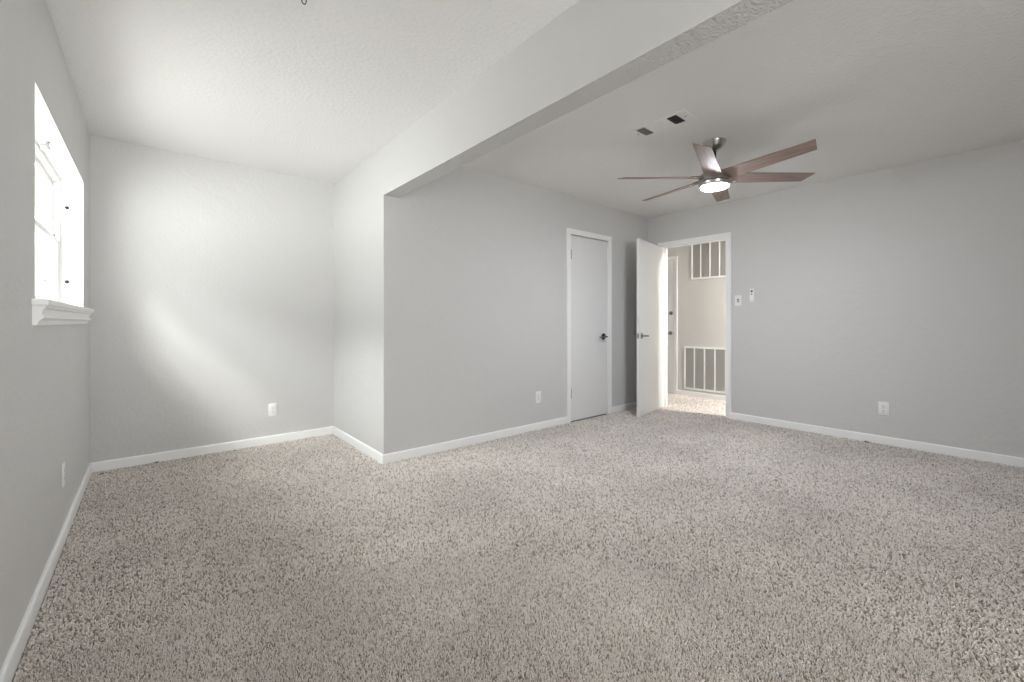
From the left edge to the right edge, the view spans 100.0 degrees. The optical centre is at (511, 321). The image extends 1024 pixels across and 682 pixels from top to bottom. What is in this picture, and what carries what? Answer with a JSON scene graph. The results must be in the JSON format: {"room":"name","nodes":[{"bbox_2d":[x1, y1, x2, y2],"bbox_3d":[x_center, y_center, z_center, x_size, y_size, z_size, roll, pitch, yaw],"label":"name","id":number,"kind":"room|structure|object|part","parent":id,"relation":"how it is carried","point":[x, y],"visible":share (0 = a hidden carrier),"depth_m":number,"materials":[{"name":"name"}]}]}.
{"room":"empty bedroom","nodes":[
{"label":"empty bedroom","id":0,"kind":"room"},
{"bbox_2d":[0,0,89,670],"bbox_3d":[-1.160,-0.204,0.735,0.160,2.600,6.338,0,0,-40],"label":"wall","id":1,"kind":"structure","parent":0,"point":[45,369],"depth_m":1.54,"materials":[{"name":"grey paint"}]},
{"bbox_2d":[0,463,91,681],"bbox_3d":[-1.097,1.056,0.794,0.012,0.078,6.028,0,0,-40],"label":"baseboard","id":2,"kind":"structure","parent":1,"relation":"attached to","point":[10,665],"depth_m":1.63,"materials":[{"name":"white paint"}]},
{"bbox_2d":[31,83,93,324],"bbox_3d":[-2.373,-0.474,2.159,0.270,0.976,1.695,0,0,-40],"label":"window","id":3,"kind":"structure","parent":1,"relation":"in","point":[58,182],"depth_m":2.54,"materials":[{"name":"white plastic"}]},
{"bbox_3d":[-2.417,-0.687,2.123,0.004,0.335,1.429,0,0,-40],"label":"pane","id":4,"kind":"part","parent":3,"relation":"part of","materials":[{"name":"clear glass"}]},
{"bbox_3d":[-2.417,-0.687,2.123,0.022,0.395,1.489,0,0,-40],"label":"sash","id":5,"kind":"part","parent":3,"relation":"part of","materials":[{"name":"white plastic"}]},
{"bbox_2d":[40,140,50,150],"bbox_3d":[-2.355,-0.889,2.167,0.036,0.044,0.036,0,0,-40],"label":"peg","id":6,"kind":"object","parent":3,"relation":"attached to","point":[44,145],"visible":1,"depth_m":2.16,"materials":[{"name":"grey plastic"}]},
{"bbox_3d":[-2.397,-0.309,2.139,0.004,0.360,1.429,0,0,-40],"label":"pane","id":7,"kind":"part","parent":3,"relation":"part of","materials":[{"name":"clear glass"}]},
{"bbox_3d":[-2.397,-0.309,2.139,0.022,0.420,1.489,0,0,-40],"label":"sash","id":8,"kind":"part","parent":3,"relation":"part of","materials":[{"name":"white plastic"}]},
{"bbox_3d":[-2.408,-0.497,2.130,0.059,0.830,1.545,0,0,-40],"label":"frame","id":9,"kind":"part","parent":3,"relation":"part of","materials":[{"name":"white plastic"}]},
{"bbox_3d":[-2.328,-0.072,2.198,0.151,0.023,1.695,0,0,-40],"label":"sill","id":10,"kind":"part","parent":3,"relation":"part of","materials":[{"name":"white paint"}]},
{"bbox_2d":[63,279,70,284],"bbox_3d":[-2.854,-0.256,2.756,0.038,0.038,0.010,0,0,-40],"label":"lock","id":11,"kind":"object","parent":3,"relation":"attached to","point":[66,281],"visible":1,"depth_m":2.75,"materials":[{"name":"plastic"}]},
{"bbox_2d":[63,205,70,210],"bbox_3d":[-2.854,-0.731,2.756,0.038,0.038,0.010,0,0,-40],"label":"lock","id":12,"kind":"object","parent":3,"relation":"attached to","point":[65,207],"visible":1,"depth_m":2.75,"materials":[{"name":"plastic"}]},
{"bbox_2d":[61,461,64,487],"bbox_3d":[-2.230,0.760,2.135,0.008,0.117,0.072,0,0,-40],"label":"wall outlet","id":13,"kind":"object","parent":1,"relation":"attached to","point":[63,463],"visible":1,"depth_m":2.12,"materials":[{"name":"white plastic"}]},
{"bbox_2d":[90,135,333,462],"bbox_3d":[-2.441,-0.204,3.701,1.703,2.600,0.150,0,0,-40],"label":"wall","id":14,"kind":"structure","parent":0,"point":[212,281],"depth_m":3.51,"materials":[{"name":"grey paint"}]},
{"bbox_2d":[91,426,332,472],"bbox_3d":[-2.389,1.056,3.639,1.703,0.078,0.012,0,0,-40],"label":"baseboard","id":15,"kind":"structure","parent":14,"relation":"attached to","point":[119,463],"depth_m":3.52,"materials":[{"name":"white paint"}]},
{"bbox_2d":[268,403,276,416],"bbox_3d":[-2.143,0.789,3.848,0.072,0.117,0.008,0,0,-40],"label":"wall outlet","id":16,"kind":"object","parent":14,"relation":"attached to","point":[272,408],"visible":1,"depth_m":3.84,"materials":[{"name":"white plastic"}]},
{"bbox_2d":[383,147,647,453],"bbox_3d":[0.352,-0.204,4.517,3.620,2.600,0.152,0,0,-40],"label":"wall","id":17,"kind":"structure","parent":0,"point":[475,262],"depth_m":3.90,"materials":[{"name":"grey paint"}]},
{"bbox_2d":[383,402,636,463],"bbox_3d":[0.400,1.056,4.451,3.632,0.078,0.014,0,0,-40],"label":"baseboard","id":18,"kind":"structure","parent":17,"relation":"attached to","point":[438,447],"depth_m":3.84,"materials":[{"name":"white paint"}]},
{"bbox_2d":[536,391,540,402],"bbox_3d":[0.266,0.762,4.343,0.072,0.117,0.008,0,0,-40],"label":"wall outlet","id":19,"kind":"object","parent":17,"relation":"attached to","point":[538,393],"visible":1,"depth_m":4.34,"materials":[{"name":"white plastic"}]},
{"bbox_2d":[567,228,611,422],"bbox_3d":[0.862,0.043,4.891,0.772,2.105,0.176,0,0,-40],"label":"door","id":20,"kind":"structure","parent":17,"relation":"in","point":[589,255],"depth_m":4.87,"materials":[{"name":"white paint"}]},
{"bbox_2d":[12,412,1023,681],"bbox_3d":[1.249,1.155,2.915,6.734,0.120,6.650,0,0,-40],"label":"floor","id":21,"kind":"structure","parent":0,"point":[40,610],"depth_m":1.75,"materials":[{"name":"carpet"}]},
{"bbox_2d":[13,407,1023,681],"bbox_3d":[0.626,1.088,2.870,5.312,0.014,5.060,0,0,-40],"label":"carpet","id":22,"kind":"structure","parent":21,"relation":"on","point":[698,436],"depth_m":1.91,"materials":[{"name":"beige carpet"}]},
{"bbox_2d":[664,393,725,417],"bbox_3d":[2.346,1.088,5.770,1.067,0.014,2.019,0,0,-40],"label":"carpet","id":23,"kind":"structure","parent":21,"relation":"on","point":[693,404],"depth_m":5.58,"materials":[{"name":"beige carpet"}]},
{"bbox_2d":[46,0,1023,217],"bbox_3d":[0.894,-1.498,2.439,5.578,0.312,6.378,0,0,-40],"label":"ceiling","id":24,"kind":"structure","parent":0,"point":[877,84],"depth_m":2.48,"materials":[{"name":"white paint"}]},
{"bbox_2d":[629,109,696,137],"bbox_3d":[1.031,-1.354,2.955,0.170,0.008,0.408,0,0,-40],"label":"ceiling vent","id":25,"kind":"object","parent":24,"relation":"in","point":[682,116],"visible":1,"depth_m":2.94,"materials":[{"name":"white metal"}]},
{"bbox_2d":[617,137,816,201],"bbox_3d":[1.530,-1.181,3.246,1.393,0.354,1.389,0,0,-40],"label":"ceiling fan","id":26,"kind":"object","parent":24,"relation":"hanging from","point":[715,180],"visible":1,"depth_m":3.16,"materials":[{"name":"brown wood"}]},
{"bbox_3d":[1.119,-1.089,3.253,0.613,0.038,0.128,0,0,1],"label":"blade","id":27,"kind":"part","parent":26,"relation":"part of","materials":[{"name":"brown wood"}]},
{"bbox_3d":[1.330,-1.089,3.606,0.128,0.038,0.613,0,0,-29],"label":"blade","id":28,"kind":"part","parent":26,"relation":"part of","materials":[{"name":"brown wood"}]},
{"bbox_3d":[1.319,-1.089,2.893,0.128,0.038,0.613,0,0,31],"label":"blade","id":29,"kind":"part","parent":26,"relation":"part of","materials":[{"name":"brown wood"}]},
{"bbox_3d":[1.742,-1.089,3.599,0.128,0.038,0.613,0,0,31],"label":"blade","id":30,"kind":"part","parent":26,"relation":"part of","materials":[{"name":"brown wood"}]},
{"bbox_3d":[1.731,-1.089,2.887,0.128,0.038,0.613,0,0,-29],"label":"blade","id":31,"kind":"part","parent":26,"relation":"part of","materials":[{"name":"brown wood"}]},
{"bbox_3d":[1.942,-1.089,3.240,0.613,0.038,0.128,0,0,1],"label":"blade","id":32,"kind":"part","parent":26,"relation":"part of","materials":[{"name":"brown wood"}]},
{"bbox_2d":[334,0,793,453],"bbox_3d":[0.198,-0.204,1.983,0.119,2.600,6.178,0,0,-40],"label":"wall","id":33,"kind":"structure","parent":0,"point":[592,49],"depth_m":2.32,"materials":[{"name":"grey paint"}]},
{"bbox_2d":[333,426,383,463],"bbox_3d":[-1.363,1.056,3.734,0.012,0.078,1.188,0,0,-40],"label":"baseboard","id":34,"kind":"structure","parent":33,"relation":"attached to","point":[369,451],"depth_m":3.64,"materials":[{"name":"white paint"}]},
{"bbox_2d":[668,245,725,395],"bbox_3d":[3.121,-0.204,5.779,0.120,2.600,4.620,0,0,-40],"label":"wall","id":35,"kind":"structure","parent":0,"point":[701,303],"depth_m":6.22,"materials":[{"name":"grey paint"}]},
{"bbox_2d":[668,256,676,393],"bbox_3d":[2.148,0.054,6.788,0.070,2.083,0.956,0,0,-40],"label":"door","id":36,"kind":"structure","parent":35,"relation":"in","point":[672,261],"depth_m":6.50,"materials":[{"name":"white paint"}]},
{"bbox_2d":[677,390,725,400],"bbox_3d":[3.486,1.056,5.244,0.012,0.078,3.130,0,0,-40],"label":"baseboard","id":37,"kind":"structure","parent":35,"relation":"attached to","point":[680,392],"depth_m":6.14,"materials":[{"name":"white paint"}]},
{"bbox_2d":[684,346,725,393],"bbox_3d":[2.794,0.675,6.065,0.012,0.630,0.766,0,0,-40],"label":"air vent","id":38,"kind":"object","parent":35,"relation":"in","point":[704,367],"visible":0.7,"depth_m":6.12,"materials":[{"name":"white metal"}]},
{"bbox_2d":[691,240,725,279],"bbox_3d":[2.840,-0.877,6.010,0.012,0.530,0.696,0,0,-40],"label":"air vent","id":39,"kind":"object","parent":35,"relation":"in","point":[708,260],"visible":0.6,"depth_m":6.08,"materials":[{"name":"white metal"}]},
{"bbox_2d":[648,140,1023,457],"bbox_3d":[2.937,-0.204,4.343,0.110,2.600,6.580,0,0,-40],"label":"wall","id":40,"kind":"structure","parent":0,"point":[902,286],"depth_m":3.79,"materials":[{"name":"grey paint"}]},
{"bbox_2d":[633,238,662,416],"bbox_3d":[1.663,0.070,5.160,0.160,2.021,0.783,0,0,38],"label":"door","id":41,"kind":"structure","parent":40,"relation":"in","point":[649,335],"depth_m":5.09,"materials":[{"name":"white paint"}]},
{"bbox_2d":[658,232,730,418],"bbox_3d":[2.212,0.044,5.203,0.138,2.102,0.904,0,0,-40],"label":"trim","id":42,"kind":"structure","parent":40,"relation":"attached to","point":[722,236],"depth_m":5.07,"materials":[{"name":"white paint"}]},
{"bbox_2d":[735,295,741,305],"bbox_3d":[2.503,-0.235,4.759,0.017,0.117,0.072,0,0,-40],"label":"light switch","id":43,"kind":"object","parent":40,"relation":"attached to","point":[738,298],"visible":1,"depth_m":4.76,"materials":[{"name":"white plastic"}]},
{"bbox_2d":[749,289,754,301],"bbox_3d":[2.595,-0.283,4.644,0.026,0.147,0.052,0,0,-40],"label":"remote","id":44,"kind":"object","parent":40,"relation":"attached to","point":[752,298],"visible":1,"depth_m":4.63,"materials":[{"name":"white plastic"}]},
{"bbox_2d":[731,412,1023,467],"bbox_3d":[3.343,1.056,3.766,0.012,0.078,4.854,0,0,-40],"label":"baseboard","id":45,"kind":"structure","parent":40,"relation":"attached to","point":[922,446],"depth_m":3.77,"materials":[{"name":"white paint"}]},
{"bbox_2d":[878,401,888,415],"bbox_3d":[3.303,0.771,3.817,0.008,0.117,0.072,0,0,-40],"label":"wall outlet","id":46,"kind":"object","parent":40,"relation":"attached to","point":[883,407],"visible":1,"depth_m":3.81,"materials":[{"name":"white plastic"}]}
]}

